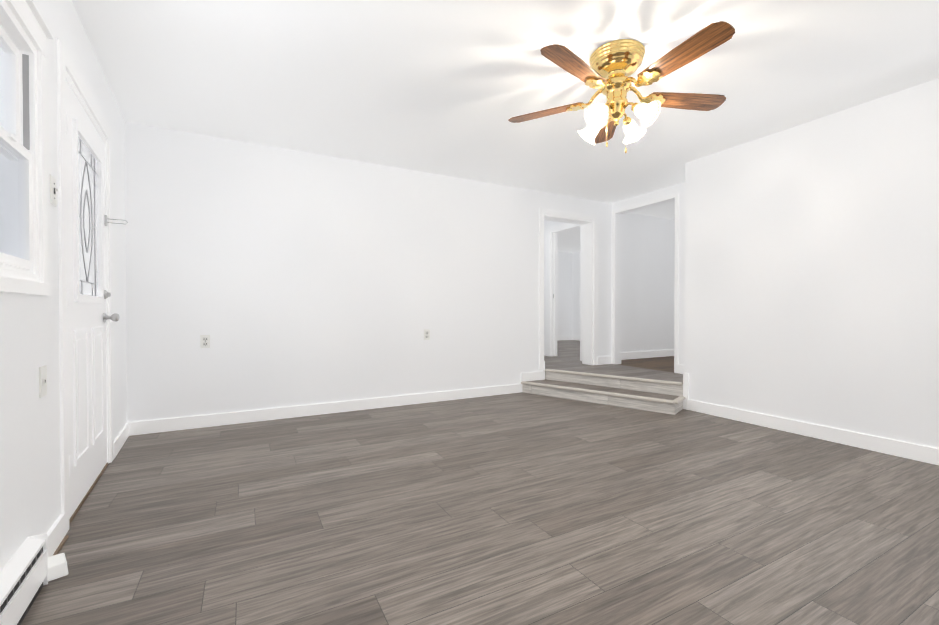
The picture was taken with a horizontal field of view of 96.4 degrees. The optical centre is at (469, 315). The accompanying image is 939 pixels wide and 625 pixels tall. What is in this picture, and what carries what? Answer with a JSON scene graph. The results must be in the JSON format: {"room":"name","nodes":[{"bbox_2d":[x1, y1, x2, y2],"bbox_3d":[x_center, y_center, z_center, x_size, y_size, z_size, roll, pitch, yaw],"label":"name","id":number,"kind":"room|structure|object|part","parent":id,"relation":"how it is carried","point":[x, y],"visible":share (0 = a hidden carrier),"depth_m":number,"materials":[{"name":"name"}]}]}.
{"room":"empty living room","nodes":[
{"label":"empty living room","id":0,"kind":"room"},
{"bbox_2d":[0,0,126,570],"bbox_3d":[-1.250,0.235,0.863,0.110,3.500,6.400,0,1,-32],"label":"wall","id":1,"kind":"structure","parent":0,"point":[30,474],"depth_m":1.71,"materials":[{"name":"paint"}]},
{"bbox_2d":[0,533,47,624],"bbox_3d":[-0.710,0.899,0.157,0.051,0.185,3.210,0,1,-32],"label":"baseboard heater","id":2,"kind":"object","parent":1,"relation":"attached to","point":[23,575],"visible":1,"depth_m":1.36,"materials":[{"name":"white metal"}]},
{"bbox_2d":[0,0,53,295],"bbox_3d":[-1.567,-0.601,1.391,0.144,1.053,0.625,0,1,-32],"label":"window","id":3,"kind":"structure","parent":1,"relation":"in","point":[26,32],"depth_m":1.55,"materials":[{"name":"white paint"}]},
{"bbox_2d":[39,365,46,397],"bbox_3d":[-1.668,0.258,1.645,0.010,0.120,0.074,0,1,-32],"label":"electrical outlet","id":4,"kind":"object","parent":1,"relation":"attached to","point":[43,381],"visible":0.98,"depth_m":1.63,"materials":[{"name":"white plastic"}]},
{"bbox_2d":[49,174,57,206],"bbox_3d":[-1.745,-0.523,1.766,0.021,0.120,0.074,0,1,-28],"label":"light switch","id":5,"kind":"object","parent":1,"relation":"attached to","point":[53,188],"visible":1,"depth_m":1.76,"materials":[{"name":"white plastic"}]},
{"bbox_2d":[47,513,64,556],"bbox_3d":[-1.681,0.925,1.676,0.040,0.105,0.396,0,1,-28],"label":"baseboard","id":6,"kind":"structure","parent":1,"relation":"attached to","point":[56,533],"depth_m":1.74,"materials":[{"name":"white paint"}]},
{"bbox_2d":[52,535,68,555],"bbox_3d":[-1.691,0.974,1.717,0.012,0.007,0.305,0,1,-32],"label":"trim","id":7,"kind":"structure","parent":1,"relation":"attached to","point":[60,546],"depth_m":1.77,"materials":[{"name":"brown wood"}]},
{"bbox_2d":[57,38,113,534],"bbox_3d":[-2.144,-0.120,2.287,0.137,2.191,1.140,0,1,-32],"label":"door frame","id":8,"kind":"structure","parent":1,"relation":"attached to","point":[67,70],"depth_m":1.90,"materials":[{"name":"white paint"}]},
{"bbox_2d":[66,80,127,518],"bbox_3d":[-2.086,-0.075,2.306,0.164,2.057,0.948,0,1,-28],"label":"entry door","id":9,"kind":"structure","parent":1,"relation":"in","point":[88,317],"depth_m":2.25,"materials":[{"name":"white paint"}]},
{"bbox_2d":[114,421,138,458],"bbox_3d":[-2.557,0.912,3.076,0.057,0.105,0.608,0,1,-28],"label":"baseboard","id":10,"kind":"structure","parent":1,"relation":"attached to","point":[130,428],"depth_m":3.21,"materials":[{"name":"white paint"}]},
{"bbox_2d":[78,122,611,421],"bbox_3d":[-0.570,-0.300,4.617,5.955,2.500,0.190,0,1,-28],"label":"wall","id":11,"kind":"structure","parent":0,"point":[282,277],"depth_m":4.02,"materials":[{"name":"paint"}]},
{"bbox_2d":[200,334,209,348],"bbox_3d":[-2.266,0.225,3.600,0.074,0.120,0.009,0,1,-28],"label":"electrical outlet","id":12,"kind":"object","parent":11,"relation":"attached to","point":[205,341],"visible":1,"depth_m":3.60,"materials":[{"name":"white plastic"}]},
{"bbox_2d":[139,361,544,434],"bbox_3d":[-0.896,0.770,4.342,4.183,0.365,0.031,0,1,-28],"label":"baseboard","id":13,"kind":"structure","parent":11,"relation":"attached to","point":[200,421],"depth_m":4.04,"materials":[{"name":"white paint"}]},
{"bbox_2d":[424,329,429,339],"bbox_3d":[-0.464,0.211,4.566,0.074,0.120,0.009,0,1,-28],"label":"electrical outlet","id":14,"kind":"object","parent":11,"relation":"attached to","point":[426,334],"visible":1,"depth_m":4.56,"materials":[{"name":"white plastic"}]},
{"bbox_2d":[539,208,597,369],"bbox_3d":[1.266,-0.333,5.593,0.985,2.028,0.208,0,1,-28],"label":"door frame","id":15,"kind":"structure","parent":11,"relation":"attached to","point":[587,225],"depth_m":5.77,"materials":[{"name":"white paint"}]},
{"bbox_2d":[597,356,611,364],"bbox_3d":[1.873,0.626,5.820,0.280,0.105,0.014,0,1,-28],"label":"baseboard","id":16,"kind":"structure","parent":11,"relation":"attached to","point":[600,360],"depth_m":5.81,"materials":[{"name":"white paint"}]},
{"bbox_2d":[20,392,938,624],"bbox_3d":[0.622,1.035,1.961,6.335,0.120,6.040,0,1,-28],"label":"floor","id":17,"kind":"structure","parent":0,"point":[522,508],"depth_m":1.95,"materials":[{"name":"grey laminate"}]},
{"bbox_2d":[48,553,68,581],"bbox_3d":[-1.572,0.954,1.594,0.112,0.049,0.063,0,1,42],"label":"end cap","id":18,"kind":"object","parent":17,"relation":"on","point":[57,566],"visible":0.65,"depth_m":1.57,"materials":[{"name":"white plastic"}]},
{"bbox_2d":[72,0,938,252],"bbox_3d":[1.054,-1.610,4.585,10.000,0.120,10.500,0,1,-28],"label":"ceiling","id":19,"kind":"structure","parent":0,"point":[450,88],"depth_m":2.67,"materials":[{"name":"paint"}]},
{"bbox_2d":[508,21,734,152],"bbox_3d":[0.880,-1.241,2.427,1.307,0.577,1.266,0,1,-28],"label":"fan","id":20,"kind":"object","parent":19,"relation":"hanging from","point":[611,68],"visible":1,"depth_m":2.37,"materials":[{"name":"brown wood"}]},
{"label":"blade","id":21,"kind":"part","parent":20,"relation":"part of","materials":[{"name":"brown wood"}]},
{"bbox_3d":[0.550,-1.286,2.174,0.492,0.006,0.142,-1,12,-43],"label":"blade","id":22,"kind":"part","parent":20,"relation":"part of","materials":[{"name":"brown wood"}]},
{"bbox_3d":[0.757,-1.144,2.602,0.144,0.144,0.099,0,-37,-40],"label":"lamp shade","id":23,"kind":"part","parent":20,"relation":"part of","materials":[{"name":"white glass"}]},
{"bbox_3d":[0.737,-1.142,2.364,0.144,0.144,0.099,1,39,50],"label":"lamp shade","id":24,"kind":"part","parent":20,"relation":"part of","materials":[{"name":"white glass"}]},
{"label":"blade","id":25,"kind":"part","parent":20,"relation":"part of","materials":[{"name":"brown wood"}]},
{"bbox_3d":[0.994,-1.144,2.582,0.144,0.144,0.099,1,-37,50],"label":"lamp shade","id":26,"kind":"part","parent":20,"relation":"part of","materials":[{"name":"white glass"}]},
{"bbox_3d":[0.974,-1.141,2.344,0.144,0.144,0.099,0,39,-40],"label":"lamp shade","id":27,"kind":"part","parent":20,"relation":"part of","materials":[{"name":"white glass"}]},
{"bbox_3d":[1.051,-1.285,2.079,0.142,0.006,0.492,12,-5,-25],"label":"blade","id":28,"kind":"part","parent":20,"relation":"part of","materials":[{"name":"brown wood"}]},
{"bbox_3d":[1.296,-1.289,2.527,0.492,0.006,0.142,0,-10,-7],"label":"blade","id":29,"kind":"part","parent":20,"relation":"part of","materials":[{"name":"brown wood"}]},
{"bbox_2d":[544,220,579,355],"bbox_3d":[1.633,-0.333,8.164,4.530,2.500,3.980,0,1,-28],"label":"wall","id":30,"kind":"structure","parent":0,"point":[568,294],"depth_m":10.67,"materials":[{"name":"paint"}]},
{"bbox_2d":[557,336,570,339],"bbox_3d":[1.392,0.586,10.157,2.760,0.105,0.014,0,1,-28],"label":"baseboard","id":31,"kind":"structure","parent":30,"relation":"attached to","point":[558,337],"depth_m":10.69,"materials":[{"name":"white paint"}]},
{"bbox_2d":[571,336,579,339],"bbox_3d":[3.496,0.594,9.222,0.014,0.105,3.650,0,1,-28],"label":"baseboard","id":32,"kind":"structure","parent":30,"relation":"attached to","point":[572,337],"depth_m":10.69,"materials":[{"name":"white paint"}]},
{"bbox_2d":[522,379,682,414],"bbox_3d":[1.425,0.884,4.741,1.750,0.130,0.368,0,1,40],"label":"step","id":33,"kind":"structure","parent":0,"point":[666,408],"depth_m":4.52,"materials":[{"name":"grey wood"}]},
{"bbox_2d":[521,369,685,403],"bbox_3d":[1.428,0.766,4.721,1.778,0.162,0.398,0,1,40],"label":"trim","id":34,"kind":"structure","parent":33,"relation":"attached to","point":[679,399],"depth_m":4.56,"materials":[{"name":"beige"}]},
{"bbox_2d":[544,340,682,395],"bbox_3d":[2.266,0.793,7.481,4.750,0.260,5.560,0,1,-28],"label":"floor","id":35,"kind":"structure","parent":0,"point":[625,371],"depth_m":5.22,"materials":[{"name":"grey wood"}]},
{"bbox_2d":[621,213,674,359],"bbox_3d":[3.819,-0.314,6.164,3.245,2.500,2.030,0,1,-28],"label":"wall","id":36,"kind":"structure","parent":0,"point":[648,267],"depth_m":6.64,"materials":[{"name":"paint"}]},
{"bbox_2d":[621,349,673,359],"bbox_3d":[3.356,0.616,6.932,3.145,0.105,0.014,0,1,-28],"label":"baseboard","id":37,"kind":"structure","parent":36,"relation":"attached to","point":[658,353],"depth_m":6.62,"materials":[{"name":"white paint"}]},
{"bbox_2d":[611,182,684,364],"bbox_3d":[2.403,-0.306,5.246,0.120,2.500,1.510,0,1,-28],"label":"wall","id":38,"kind":"structure","parent":0,"point":[679,188],"depth_m":5.30,"materials":[{"name":"paint"}]},
{"bbox_2d":[612,192,678,372],"bbox_3d":[2.236,-0.388,5.417,0.012,2.142,1.015,0,1,-28],"label":"door frame","id":39,"kind":"structure","parent":38,"relation":"attached to","point":[676,195],"depth_m":5.02,"materials":[{"name":"white paint"}]},
{"bbox_2d":[675,364,683,372],"bbox_3d":[2.569,0.636,4.803,0.014,0.105,0.478,0,1,-28],"label":"baseboard","id":40,"kind":"structure","parent":38,"relation":"attached to","point":[678,368],"depth_m":4.97,"materials":[{"name":"white paint"}]},
{"bbox_2d":[684,78,938,448],"bbox_3d":[3.526,-0.280,2.536,0.700,2.500,4.330,0,1,-28],"label":"wall","id":41,"kind":"structure","parent":0,"point":[812,271],"depth_m":3.24,"materials":[{"name":"paint"}]},
{"bbox_2d":[679,372,938,464],"bbox_3d":[3.152,0.788,2.484,0.019,0.366,4.114,0,1,-28],"label":"baseboard","id":42,"kind":"structure","parent":41,"relation":"attached to","point":[912,451],"depth_m":3.27,"materials":[{"name":"white paint"}]}
]}

